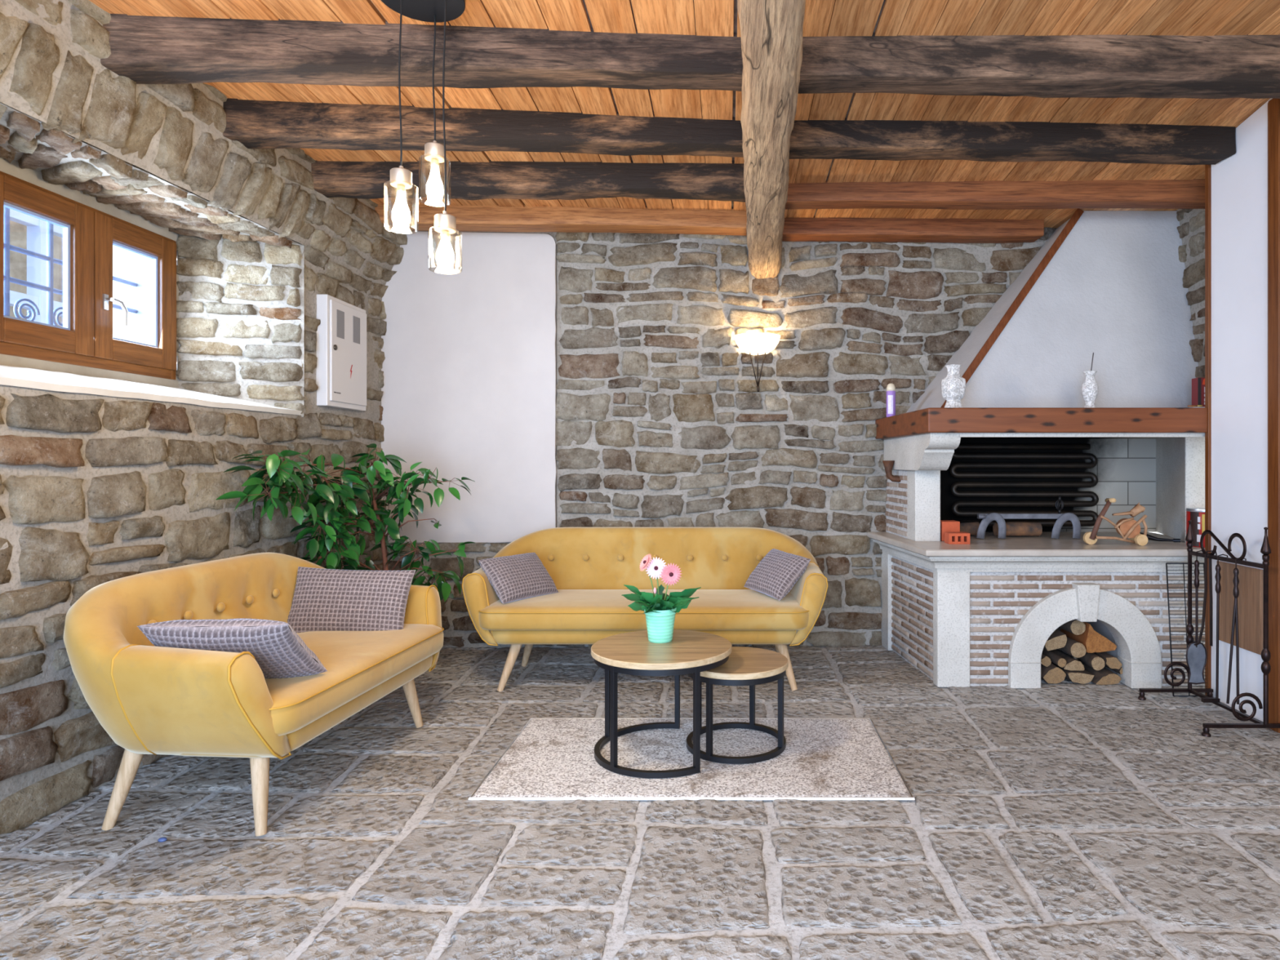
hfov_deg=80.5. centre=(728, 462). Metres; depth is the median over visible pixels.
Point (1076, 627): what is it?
log
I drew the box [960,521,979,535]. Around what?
log
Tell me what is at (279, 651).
cushion
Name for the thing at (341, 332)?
electrical box
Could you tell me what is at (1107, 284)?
hood
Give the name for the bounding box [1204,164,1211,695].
trim
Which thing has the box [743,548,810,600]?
cushion
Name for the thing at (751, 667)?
table
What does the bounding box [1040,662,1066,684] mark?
log
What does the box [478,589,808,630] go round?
seat cushion
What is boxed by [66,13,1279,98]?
joist
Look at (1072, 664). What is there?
log
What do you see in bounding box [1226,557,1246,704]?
tongs
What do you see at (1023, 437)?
fireplace
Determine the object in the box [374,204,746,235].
joist
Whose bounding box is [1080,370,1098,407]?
vase
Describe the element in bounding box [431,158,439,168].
bulb socket
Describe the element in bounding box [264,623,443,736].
seat cushion
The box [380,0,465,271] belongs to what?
pendant light
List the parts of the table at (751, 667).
leg, leg, frame, leg, leg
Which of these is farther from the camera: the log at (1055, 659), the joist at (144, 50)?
the log at (1055, 659)
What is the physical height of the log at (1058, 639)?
0.095 m
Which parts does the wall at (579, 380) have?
plaster panel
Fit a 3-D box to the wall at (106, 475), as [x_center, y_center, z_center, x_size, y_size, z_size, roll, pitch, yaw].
[-2.796,-0.275,2.000,1.308,3.150,6.400,0,0,0]
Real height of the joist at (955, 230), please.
0.127 m
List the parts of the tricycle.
steering post, twig frame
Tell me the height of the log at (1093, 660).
0.078 m
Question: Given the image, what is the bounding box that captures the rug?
[468,717,915,799]
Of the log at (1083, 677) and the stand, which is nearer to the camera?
the stand
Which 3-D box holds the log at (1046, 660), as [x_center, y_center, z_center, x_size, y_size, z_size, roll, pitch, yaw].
[1.799,1.126,4.339,0.058,0.061,0.201,0,0,0]
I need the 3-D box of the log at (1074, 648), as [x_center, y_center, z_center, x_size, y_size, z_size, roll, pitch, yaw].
[1.957,1.054,4.389,0.088,0.088,0.366,0,0,-3]
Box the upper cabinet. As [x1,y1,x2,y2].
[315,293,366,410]
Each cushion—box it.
[137,617,327,678]
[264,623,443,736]
[287,566,415,633]
[478,552,558,604]
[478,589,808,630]
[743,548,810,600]
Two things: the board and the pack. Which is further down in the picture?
the board
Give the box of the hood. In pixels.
[906,208,1198,413]
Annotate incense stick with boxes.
[1090,352,1093,370]
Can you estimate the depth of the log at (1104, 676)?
4.21 m
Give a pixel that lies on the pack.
(1197, 384)
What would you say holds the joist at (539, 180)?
attached to the ceiling
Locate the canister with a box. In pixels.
[1186,507,1204,547]
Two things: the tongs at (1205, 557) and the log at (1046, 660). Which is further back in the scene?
the log at (1046, 660)
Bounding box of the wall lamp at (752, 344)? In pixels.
[733,333,780,391]
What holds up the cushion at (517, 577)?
on the sofa at (589, 568)
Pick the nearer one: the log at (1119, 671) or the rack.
the rack
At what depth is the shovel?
3.86 m
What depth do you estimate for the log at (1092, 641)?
4.23 m
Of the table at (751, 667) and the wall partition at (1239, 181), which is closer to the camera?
the table at (751, 667)
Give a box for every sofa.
[63,552,444,835]
[462,527,827,691]
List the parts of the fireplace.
bar knob, arched leg, log grate, cornice, arched leg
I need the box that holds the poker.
[1139,532,1180,542]
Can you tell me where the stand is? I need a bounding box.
[1137,520,1279,737]
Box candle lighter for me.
[1187,404,1202,407]
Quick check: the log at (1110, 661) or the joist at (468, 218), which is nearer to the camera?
the log at (1110, 661)
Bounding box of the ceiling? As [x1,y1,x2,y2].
[88,0,1279,228]
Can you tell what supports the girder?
attached to the wall at (579, 380)
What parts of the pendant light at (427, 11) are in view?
lamp shade, cord, bulb, lamp shade, cord, bulb, cord, lamp shade, bulb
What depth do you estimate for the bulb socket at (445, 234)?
2.49 m
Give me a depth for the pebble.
2.46 m
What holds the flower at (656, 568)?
on the gerbera
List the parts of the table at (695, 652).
leg, leg, frame, leg, leg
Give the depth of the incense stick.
4.26 m
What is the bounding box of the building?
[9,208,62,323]
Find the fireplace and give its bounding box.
[866,208,1207,688]
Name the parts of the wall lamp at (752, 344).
rod, lamp shade, rod, rod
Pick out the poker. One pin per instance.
(1149, 537)
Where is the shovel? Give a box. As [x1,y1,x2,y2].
[1186,550,1207,684]
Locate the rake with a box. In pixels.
[1200,554,1227,702]
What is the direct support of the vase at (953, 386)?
on the fireplace
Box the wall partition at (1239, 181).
[1211,97,1272,721]
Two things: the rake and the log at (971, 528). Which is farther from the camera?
the log at (971, 528)
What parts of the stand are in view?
foot knob, post, foot knob, foot knob, hanging rail, post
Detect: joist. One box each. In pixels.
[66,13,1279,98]
[201,97,1235,164]
[311,160,745,202]
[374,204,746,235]
[782,216,1044,243]
[785,178,1204,209]
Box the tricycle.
[1083,497,1147,546]
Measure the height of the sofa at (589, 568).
0.842 m
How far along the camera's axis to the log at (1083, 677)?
4.21 m
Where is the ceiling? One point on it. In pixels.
(720, 18)
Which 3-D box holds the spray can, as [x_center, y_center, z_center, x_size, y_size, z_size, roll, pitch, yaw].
[1.055,-0.404,4.860,0.060,0.220,0.060,0,0,0]
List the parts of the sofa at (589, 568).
leg, leg, seat, leg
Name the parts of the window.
sash, handle, sash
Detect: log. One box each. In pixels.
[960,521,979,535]
[992,521,1042,536]
[1040,653,1051,666]
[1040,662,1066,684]
[1042,648,1066,667]
[1043,629,1066,650]
[1050,648,1084,671]
[1051,662,1094,684]
[1058,619,1085,635]
[1058,636,1085,657]
[1060,622,1116,653]
[1075,652,1104,670]
[1077,659,1121,684]
[1093,651,1121,669]
[1104,665,1122,674]
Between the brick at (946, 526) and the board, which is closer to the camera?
the board
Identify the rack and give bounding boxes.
[1165,562,1206,697]
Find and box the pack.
[1191,377,1204,406]
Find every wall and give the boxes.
[0,0,407,835]
[9,220,62,327]
[381,227,1056,648]
[1176,208,1204,377]
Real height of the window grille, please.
0.950 m
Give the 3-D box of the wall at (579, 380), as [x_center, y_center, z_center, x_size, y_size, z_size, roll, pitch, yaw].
[-0.050,-0.250,5.191,5.300,3.100,0.419,0,0,0]
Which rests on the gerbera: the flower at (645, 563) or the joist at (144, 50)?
the flower at (645, 563)
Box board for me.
[1216,560,1262,654]
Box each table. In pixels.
[591,629,732,778]
[686,646,788,764]
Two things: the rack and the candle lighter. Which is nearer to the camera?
the rack
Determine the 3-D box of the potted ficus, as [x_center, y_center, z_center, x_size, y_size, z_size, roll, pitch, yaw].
[-1.883,0.571,3.932,0.855,1.357,1.187,0,0,0]
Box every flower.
[639,554,651,571]
[645,557,666,579]
[659,563,681,585]
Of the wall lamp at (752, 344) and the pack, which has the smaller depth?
the pack
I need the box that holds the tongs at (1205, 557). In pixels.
[1193,550,1217,646]
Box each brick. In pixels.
[940,520,959,541]
[944,532,969,544]
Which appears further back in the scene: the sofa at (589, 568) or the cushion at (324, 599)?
the sofa at (589, 568)
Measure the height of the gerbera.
0.382 m
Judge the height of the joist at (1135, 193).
0.137 m
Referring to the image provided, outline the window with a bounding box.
[0,170,177,379]
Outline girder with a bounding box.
[737,0,805,279]
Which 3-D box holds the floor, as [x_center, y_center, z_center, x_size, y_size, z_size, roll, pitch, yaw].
[0.150,1.253,2.093,5.900,0.027,6.614,0,0,0]
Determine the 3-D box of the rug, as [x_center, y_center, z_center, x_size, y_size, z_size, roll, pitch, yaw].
[-0.135,1.243,3.205,1.649,0.013,0.869,0,0,0]
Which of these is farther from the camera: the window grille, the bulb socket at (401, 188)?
the window grille
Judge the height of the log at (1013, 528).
0.092 m
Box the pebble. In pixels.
[157,836,167,842]
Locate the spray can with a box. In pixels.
[886,382,895,417]
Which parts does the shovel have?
blade, handle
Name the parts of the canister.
tin lid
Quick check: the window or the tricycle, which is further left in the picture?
the window
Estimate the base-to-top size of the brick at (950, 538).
0.062 m
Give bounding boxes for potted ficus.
[216,443,475,601]
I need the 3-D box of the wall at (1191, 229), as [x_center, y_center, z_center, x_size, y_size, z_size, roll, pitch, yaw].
[2.928,-0.300,2.027,0.117,3.100,6.453,0,0,-1]
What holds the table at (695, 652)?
on the rug
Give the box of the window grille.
[4,206,137,326]
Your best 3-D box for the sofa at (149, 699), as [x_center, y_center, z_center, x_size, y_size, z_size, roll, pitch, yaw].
[-1.809,0.830,3.065,0.835,0.841,1.445,0,0,4]
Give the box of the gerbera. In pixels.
[622,554,701,643]
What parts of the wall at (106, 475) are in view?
sloped sill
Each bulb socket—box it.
[396,184,405,195]
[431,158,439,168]
[440,230,449,240]
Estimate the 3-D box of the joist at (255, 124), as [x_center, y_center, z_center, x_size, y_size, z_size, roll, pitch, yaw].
[0.076,-1.585,3.643,4.985,0.248,0.164,0,0,-5]
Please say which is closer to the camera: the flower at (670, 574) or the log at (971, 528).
the flower at (670, 574)
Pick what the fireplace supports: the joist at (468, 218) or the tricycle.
the tricycle
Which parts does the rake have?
handle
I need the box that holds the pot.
[644,607,676,643]
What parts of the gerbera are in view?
stem, stem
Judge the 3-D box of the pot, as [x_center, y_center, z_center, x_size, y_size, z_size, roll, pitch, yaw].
[-0.298,0.711,3.300,0.143,0.146,0.143,0,0,0]
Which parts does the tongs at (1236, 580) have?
leg, leg, handle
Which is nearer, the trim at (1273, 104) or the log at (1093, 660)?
the trim at (1273, 104)
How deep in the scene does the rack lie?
4.03 m
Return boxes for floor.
[0,644,1279,959]
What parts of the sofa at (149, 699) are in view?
leg, leg, seat, leg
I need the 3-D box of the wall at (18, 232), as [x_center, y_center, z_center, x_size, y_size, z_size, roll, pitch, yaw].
[-6.100,-1.000,4.750,0.200,3.900,6.500,0,0,0]
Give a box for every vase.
[941,364,965,407]
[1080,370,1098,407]
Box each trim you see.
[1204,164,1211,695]
[1267,98,1279,733]
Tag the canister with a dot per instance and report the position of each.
(1197, 515)

